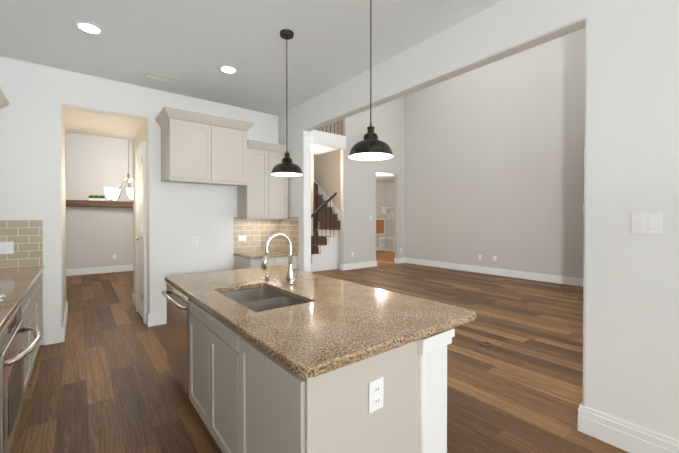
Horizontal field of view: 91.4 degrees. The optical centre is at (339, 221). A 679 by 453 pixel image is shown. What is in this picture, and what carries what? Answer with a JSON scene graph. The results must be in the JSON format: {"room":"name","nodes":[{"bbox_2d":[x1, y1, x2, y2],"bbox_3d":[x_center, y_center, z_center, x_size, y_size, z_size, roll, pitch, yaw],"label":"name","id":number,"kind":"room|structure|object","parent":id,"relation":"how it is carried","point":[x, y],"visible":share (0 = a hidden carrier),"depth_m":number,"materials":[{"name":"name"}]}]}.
{"room":"kitchen","nodes":[
{"label":"kitchen","id":0,"kind":"room"},
{"bbox_2d":[61,108,65,320],"bbox_3d":[-3.804,-0.093,4.455,0.150,2.990,1.300,0,1,-38],"label":"wall","id":1,"kind":"structure","parent":0,"point":[63,219],"depth_m":4.43,"materials":[{"name":"beige paint"}]},
{"bbox_2d":[61,300,67,341],"bbox_3d":[-3.724,1.314,4.501,0.017,0.175,1.590,0,1,-38],"label":"baseboard","id":2,"kind":"structure","parent":1,"relation":"attached to","point":[63,329],"depth_m":4.14,"materials":[{"name":"white wood"}]},
{"bbox_2d":[65,132,132,268],"bbox_3d":[-6.650,-0.536,8.606,5.130,3.800,0.150,0,1,-38],"label":"wall","id":3,"kind":"structure","parent":0,"point":[97,236],"depth_m":8.72,"materials":[{"name":"white paint"}]},
{"bbox_2d":[66,200,132,207],"bbox_3d":[-6.263,-0.381,8.657,2.400,0.330,0.248,0,1,-38],"label":"wood shelf","id":4,"kind":"object","parent":3,"relation":"attached to","point":[89,203],"visible":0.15,"depth_m":8.54,"materials":[{"name":"brown wood"}]},
{"bbox_2d":[89,195,104,200],"bbox_3d":[-6.314,-0.619,8.615,0.344,0.143,0.110,0,1,-38],"label":"pot","id":5,"kind":"object","parent":4,"relation":"on","point":[95,198],"visible":0.98,"depth_m":8.57,"materials":[{"name":"white ceramic"}]},
{"bbox_2d":[66,264,133,275],"bbox_3d":[-6.599,1.277,8.557,5.130,0.175,0.017,0,1,-38],"label":"baseboard","id":6,"kind":"structure","parent":3,"relation":"attached to","point":[119,268],"depth_m":8.74,"materials":[{"name":"white wood"}]},
{"bbox_2d":[62,107,145,137],"bbox_3d":[-3.395,-1.491,4.764,0.890,0.200,1.300,0,1,-38],"label":"ceiling","id":7,"kind":"structure","parent":0,"point":[79,120],"depth_m":4.68,"materials":[{"name":"beige paint"}]},
{"bbox_2d":[0,57,277,344],"bbox_3d":[-2.499,-0.194,4.560,3.630,3.190,0.150,0,1,-38],"label":"wall","id":8,"kind":"structure","parent":0,"point":[179,215],"depth_m":4.12,"materials":[{"name":"white paint"}]},
{"bbox_2d":[0,220,42,267],"bbox_3d":[-3.626,0.238,3.573,0.632,0.515,0.008,0,1,-38],"label":"backsplash","id":9,"kind":"structure","parent":8,"relation":"attached to","point":[25,237],"depth_m":3.66,"materials":[{"name":"tile"}]},
{"bbox_2d":[0,241,13,253],"bbox_3d":[-3.632,0.280,3.555,0.190,0.132,0.010,0,1,-38],"label":"light switch","id":10,"kind":"object","parent":9,"relation":"attached to","point":[6,247],"visible":1,"depth_m":3.58,"materials":[{"name":"white plastic"}]},
{"bbox_2d":[150,311,166,325],"bbox_3d":[-2.078,1.312,4.800,1.150,0.175,0.017,0,1,-38],"label":"baseboard","id":11,"kind":"structure","parent":8,"relation":"attached to","point":[157,318],"depth_m":4.49,"materials":[{"name":"white wood"}]},
{"bbox_2d":[192,237,197,245],"bbox_3d":[-2.091,0.279,4.783,0.085,0.132,0.008,0,1,-38],"label":"outlet","id":12,"kind":"object","parent":8,"relation":"attached to","point":[194,241],"visible":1,"depth_m":4.78,"materials":[{"name":"white plastic"}]},
{"bbox_2d":[155,106,253,185],"bbox_3d":[-1.846,-0.955,4.574,1.140,0.872,0.618,0,1,-38],"label":"upper cabinet","id":13,"kind":"object","parent":8,"relation":"attached to","point":[198,148],"visible":1,"depth_m":4.35,"materials":[{"name":"beige paint"}]},
{"bbox_2d":[234,217,278,252],"bbox_3d":[-1.336,0.203,5.381,0.777,0.552,0.008,0,1,-38],"label":"backsplash","id":14,"kind":"structure","parent":8,"relation":"attached to","point":[257,232],"depth_m":5.35,"materials":[{"name":"tile"}]},
{"bbox_2d":[238,235,245,240],"bbox_3d":[-1.529,0.255,5.217,0.130,0.085,0.008,0,1,-38],"label":"outlet","id":15,"kind":"object","parent":14,"relation":"attached to","point":[241,237],"visible":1,"depth_m":5.21,"materials":[{"name":"white plastic"}]},
{"bbox_2d":[237,140,290,218],"bbox_3d":[-1.183,-0.619,5.209,0.703,1.155,0.448,0,1,-38],"label":"upper cabinet","id":16,"kind":"object","parent":8,"relation":"attached to","point":[262,193],"visible":0.9,"depth_m":5.05,"materials":[{"name":"beige paint"}]},
{"bbox_2d":[134,121,147,310],"bbox_3d":[-2.987,-0.099,5.099,0.150,2.990,1.300,0,1,-38],"label":"wall","id":17,"kind":"structure","parent":0,"point":[140,137],"depth_m":5.04,"materials":[{"name":"beige paint"}]},
{"bbox_2d":[135,141,146,322],"bbox_3d":[-2.966,0.143,4.864,0.109,2.510,0.830,0,1,-38],"label":"pantry door","id":18,"kind":"structure","parent":17,"relation":"in","point":[140,230],"depth_m":4.80,"materials":[{"name":"white wood"}]},
{"bbox_2d":[132,292,150,326],"bbox_3d":[-3.038,1.309,5.043,0.017,0.175,1.590,0,1,-38],"label":"baseboard","id":19,"kind":"structure","parent":17,"relation":"attached to","point":[133,295],"depth_m":4.52,"materials":[{"name":"white wood"}]},
{"bbox_2d":[0,0,502,115],"bbox_3d":[0.277,-1.806,0.908,3.780,0.100,9.000,0,1,-38],"label":"ceiling","id":20,"kind":"structure","parent":0,"point":[192,46],"depth_m":3.23,"materials":[{"name":"white paint"}]},
{"bbox_2d":[73,21,104,35],"bbox_3d":[-2.292,-1.770,3.033,0.236,0.008,0.236,0,1,-38],"label":"recessed light","id":21,"kind":"object","parent":20,"relation":"in","point":[89,28],"visible":0.98,"depth_m":3.03,"materials":[{"name":"white plastic"}]},
{"bbox_2d":[142,71,178,83],"bbox_3d":[-2.210,-1.775,4.092,0.380,0.017,0.170,0,1,-38],"label":"ceiling vent","id":22,"kind":"object","parent":20,"relation":"in","point":[160,77],"visible":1,"depth_m":4.07,"materials":[{"name":"white metal"}]},
{"bbox_2d":[218,65,238,74],"bbox_3d":[-1.303,-1.778,3.878,0.236,0.008,0.236,0,1,-38],"label":"recessed light","id":23,"kind":"object","parent":20,"relation":"in","point":[228,69],"visible":0.96,"depth_m":3.87,"materials":[{"name":"white plastic"}]},
{"bbox_2d":[271,29,302,176],"bbox_3d":[-0.496,-1.110,3.120,0.302,1.329,0.302,0,1,-38],"label":"pendant light","id":24,"kind":"object","parent":20,"relation":"hanging from","point":[286,167],"visible":1,"depth_m":3.08,"materials":[{"name":"brown metal"}]},
{"bbox_2d":[348,0,392,160],"bbox_3d":[0.211,-1.102,2.225,0.302,1.329,0.302,0,1,-38],"label":"pendant light","id":25,"kind":"object","parent":20,"relation":"hanging from","point":[370,147],"visible":1,"depth_m":2.19,"materials":[{"name":"brown metal"}]},
{"bbox_2d":[311,153,313,235],"bbox_3d":[-1.547,-1.646,9.700,1.810,6.000,0.140,0,1,-38],"label":"wall","id":26,"kind":"structure","parent":0,"point":[312,183],"depth_m":10.18,"materials":[{"name":"beige paint"}]},
{"bbox_2d":[10,250,628,452],"bbox_3d":[0.828,1.412,6.469,13.200,0.064,17.000,0,1,-38],"label":"floor","id":27,"kind":"structure","parent":0,"point":[103,378],"depth_m":3.07,"materials":[{"name":"brown wood"}]},
{"bbox_2d":[21,286,32,396],"bbox_3d":[-2.685,0.984,2.396,0.618,0.876,0.684,0,1,-38],"label":"base cabinet","id":28,"kind":"object","parent":27,"relation":"on","point":[32,308],"depth_m":2.68,"materials":[{"name":"beige paint"}]},
{"bbox_2d":[0,303,40,452],"bbox_3d":[-2.128,0.930,1.831,0.716,0.743,0.790,0,1,-38],"label":"built-in oven","id":29,"kind":"object","parent":28,"relation":"in","point":[13,353],"visible":0.98,"depth_m":1.86,"materials":[{"name":"silver metal"}]},
{"bbox_2d":[0,265,43,332],"bbox_3d":[-2.006,0.534,1.542,0.635,0.040,5.190,0,1,-38],"label":"countertop","id":30,"kind":"structure","parent":28,"relation":"on","point":[16,284],"depth_m":2.62,"materials":[{"name":"stone"}]},
{"bbox_2d":[0,294,5,301],"bbox_3d":[-2.199,0.514,1.771,0.503,0.081,0.838,0,1,-38],"label":"gas cooktop","id":31,"kind":"object","parent":30,"relation":"in","point":[2,296],"visible":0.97,"depth_m":2.15,"materials":[{"name":"silver metal"}]},
{"bbox_2d":[33,275,40,366],"bbox_3d":[-3.049,0.979,2.856,0.618,0.876,0.752,0,1,-38],"label":"base cabinet","id":32,"kind":"object","parent":27,"relation":"on","point":[37,285],"depth_m":3.24,"materials":[{"name":"beige paint"}]},
{"bbox_2d":[40,271,42,339],"bbox_3d":[-3.409,0.975,3.312,0.618,0.876,0.674,0,1,-38],"label":"base cabinet","id":33,"kind":"object","parent":27,"relation":"on","point":[41,274],"depth_m":3.71,"materials":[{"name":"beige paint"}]},
{"bbox_2d":[234,256,296,268],"bbox_3d":[-1.143,0.958,5.143,0.768,0.875,0.608,0,1,-38],"label":"base cabinet","id":34,"kind":"object","parent":27,"relation":"on","point":[241,263],"visible":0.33,"depth_m":4.92,"materials":[{"name":"beige paint"}]},
{"bbox_2d":[233,250,297,258],"bbox_3d":[-1.144,0.501,5.130,0.785,0.040,0.625,0,1,-38],"label":"countertop","id":35,"kind":"structure","parent":34,"relation":"on","point":[260,254],"depth_m":5.00,"materials":[{"name":"stone"}]},
{"bbox_2d":[189,287,454,452],"bbox_3d":[-0.494,0.984,2.374,0.894,0.874,2.384,0,1,-38],"label":"kitchen island","id":36,"kind":"object","parent":27,"relation":"on","point":[246,395],"visible":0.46,"depth_m":1.54,"materials":[{"name":"beige paint"}]},
{"bbox_2d":[162,283,190,396],"bbox_3d":[-1.133,0.985,2.895,0.663,0.860,0.750,0,1,-38],"label":"dishwasher","id":37,"kind":"object","parent":36,"relation":"in","point":[178,312],"visible":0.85,"depth_m":2.66,"materials":[{"name":"silver metal"}]},
{"bbox_2d":[165,265,476,377],"bbox_3d":[-0.408,0.525,2.465,1.176,0.040,2.410,0,1,-38],"label":"island countertop","id":38,"kind":"structure","parent":36,"relation":"on","point":[330,324],"depth_m":1.79,"materials":[{"name":"stone"}]},
{"bbox_2d":[261,232,300,284],"bbox_3d":[-0.545,0.293,2.697,0.298,0.419,0.444,0,1,-38],"label":"faucet","id":39,"kind":"object","parent":38,"relation":"on","point":[290,277],"visible":1,"depth_m":2.65,"materials":[{"name":"silver metal"}]},
{"bbox_2d":[369,377,383,413],"bbox_3d":[0.157,0.735,1.406,0.085,0.132,0.008,0,1,-38],"label":"outlet","id":40,"kind":"object","parent":36,"relation":"attached to","point":[376,390],"visible":1,"depth_m":1.40,"materials":[{"name":"white plastic"}]},
{"bbox_2d":[311,179,339,271],"bbox_3d":[-1.468,-0.703,11.053,2.319,4.089,4.191,0,1,-38],"label":"staircase","id":41,"kind":"structure","parent":27,"relation":"on","point":[325,246],"depth_m":9.57,"materials":[{"name":"white"}]},
{"bbox_2d":[379,237,394,251],"bbox_3d":[2.505,1.009,14.602,0.475,0.600,1.695,0,1,-38],"label":"bench","id":42,"kind":"object","parent":27,"relation":"on","point":[386,243],"visible":0.56,"depth_m":15.12,"materials":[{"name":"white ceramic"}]},
{"bbox_2d":[479,341,492,346],"bbox_3d":[1.683,1.403,3.805,0.140,0.008,0.140,0,1,-38],"label":"electrical outlet cover","id":43,"kind":"object","parent":27,"relation":"on","point":[486,344],"visible":0.98,"depth_m":3.78,"materials":[{"name":"brown metal"}]},
{"bbox_2d":[314,119,342,220],"bbox_3d":[-0.569,-1.666,11.899,0.150,6.000,4.700,0,1,-38],"label":"wall","id":44,"kind":"structure","parent":0,"point":[327,172],"depth_m":11.46,"materials":[{"name":"beige paint"}]},
{"bbox_2d":[311,96,404,263],"bbox_3d":[1.075,-1.650,10.107,8.570,6.000,0.150,0,1,-38],"label":"wall","id":45,"kind":"structure","parent":0,"point":[357,205],"depth_m":9.83,"materials":[{"name":"white paint"}]},
{"bbox_2d":[311,130,345,154],"bbox_3d":[-0.999,-2.222,9.284,1.860,0.360,1.465,0,1,-38],"label":"beam","id":46,"kind":"structure","parent":45,"relation":"attached to","point":[327,139],"depth_m":9.01,"materials":[{"name":"white paint"}]},
{"bbox_2d":[326,120,341,134],"bbox_3d":[-0.601,-2.975,8.772,1.860,1.185,0.090,0,1,-38],"label":"balcony railing","id":47,"kind":"object","parent":46,"relation":"on","point":[334,128],"depth_m":9.13,"materials":[{"name":"wood"}]},
{"bbox_2d":[344,260,376,269],"bbox_3d":[0.623,1.267,9.672,1.324,0.175,0.017,0,1,-38],"label":"baseboard","id":48,"kind":"structure","parent":45,"relation":"attached to","point":[349,266],"depth_m":9.63,"materials":[{"name":"white wood"}]},
{"bbox_2d":[396,258,403,262],"bbox_3d":[2.008,1.257,10.765,0.310,0.175,0.017,0,1,-38],"label":"baseboard","id":49,"kind":"structure","parent":45,"relation":"attached to","point":[401,260],"depth_m":10.73,"materials":[{"name":"white wood"}]},
{"bbox_2d":[376,182,385,246],"bbox_3d":[0.515,-0.287,14.201,4.390,3.200,0.150,0,1,-38],"label":"wall","id":50,"kind":"structure","parent":0,"point":[380,196],"depth_m":15.18,"materials":[{"name":"white paint"}]},
{"bbox_2d":[376,218,384,234],"bbox_3d":[1.847,0.219,15.149,0.670,0.770,0.017,0,1,-38],"label":"frame","id":51,"kind":"object","parent":50,"relation":"attached to","point":[380,226],"visible":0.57,"depth_m":15.16,"materials":[{"name":"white wood"}]},
{"bbox_2d":[376,172,394,182],"bbox_3d":[1.556,-1.824,12.748,4.240,0.100,3.400,0,1,-38],"label":"ceiling","id":52,"kind":"structure","parent":0,"point":[385,178],"depth_m":13.61,"materials":[{"name":"white paint"}]},
{"bbox_2d":[386,182,394,236],"bbox_3d":[3.279,-0.286,14.122,0.150,3.200,3.400,0,1,-38],"label":"wall","id":53,"kind":"structure","parent":0,"point":[390,202],"depth_m":15.19,"materials":[{"name":"white paint"}]},
{"bbox_2d":[382,207,394,219],"bbox_3d":[2.575,-0.371,14.645,0.295,0.560,1.695,0,1,-38],"label":"shelf","id":54,"kind":"object","parent":53,"relation":"attached to","point":[390,216],"visible":0.42,"depth_m":15.07,"materials":[{"name":"white wood"}]},
{"bbox_2d":[248,0,678,440],"bbox_3d":[-0.188,-1.600,4.664,0.158,6.000,7.130,0,1,-38],"label":"wall","id":55,"kind":"structure","parent":0,"point":[631,286],"depth_m":2.12,"materials":[{"name":"white paint"}]},
{"bbox_2d":[577,403,678,452],"bbox_3d":[1.799,1.337,2.045,0.017,0.175,0.549,0,1,-38],"label":"baseboard","id":56,"kind":"structure","parent":55,"relation":"attached to","point":[621,434],"depth_m":2.07,"materials":[{"name":"white wood"}]},
{"bbox_2d":[631,213,661,234],"bbox_3d":[1.840,0.010,1.985,0.010,0.128,0.136,0,1,-38],"label":"light switch","id":57,"kind":"object","parent":55,"relation":"attached to","point":[646,223],"visible":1,"depth_m":1.98,"materials":[{"name":"white plastic"}]},
{"bbox_2d":[405,28,584,277],"bbox_3d":[5.612,-1.617,6.587,0.150,6.000,11.300,0,1,-38],"label":"wall","id":58,"kind":"structure","parent":0,"point":[494,158],"depth_m":8.33,"materials":[{"name":"white paint"}]},
{"bbox_2d":[404,257,582,286],"bbox_3d":[5.593,1.296,6.503,0.017,0.175,11.150,0,1,-38],"label":"baseboard","id":59,"kind":"structure","parent":58,"relation":"attached to","point":[573,281],"depth_m":8.32,"materials":[{"name":"white wood"}]},
{"bbox_3d":[-1.194,-0.151,-0.143,0.150,3.190,9.150,0,1,-38],"label":"wall","id":60,"kind":"structure","parent":0,"visible":0},
{"bbox_2d":[0,88,8,108],"bbox_3d":[-2.949,-0.568,2.558,0.438,1.109,1.170,0,1,-38],"label":"upper cabinet","id":61,"kind":"object","parent":60,"relation":"attached to","point":[4,102],"visible":1,"depth_m":3.00,"materials":[{"name":"beige paint"}]},
{"bbox_3d":[-5.318,-2.370,6.901,5.430,0.100,4.450,0,1,-38],"label":"ceiling","id":62,"kind":"structure","parent":0,"visible":0},
{"bbox_2d":[104,139,132,201],"bbox_3d":[-4.968,-1.405,7.823,0.988,1.846,0.971,0,1,-38],"label":"dining chandelier","id":63,"kind":"object","parent":62,"relation":"hanging from","point":[112,194],"visible":0.69,"depth_m":7.51,"materials":[{"name":"silver metal"}]}
]}

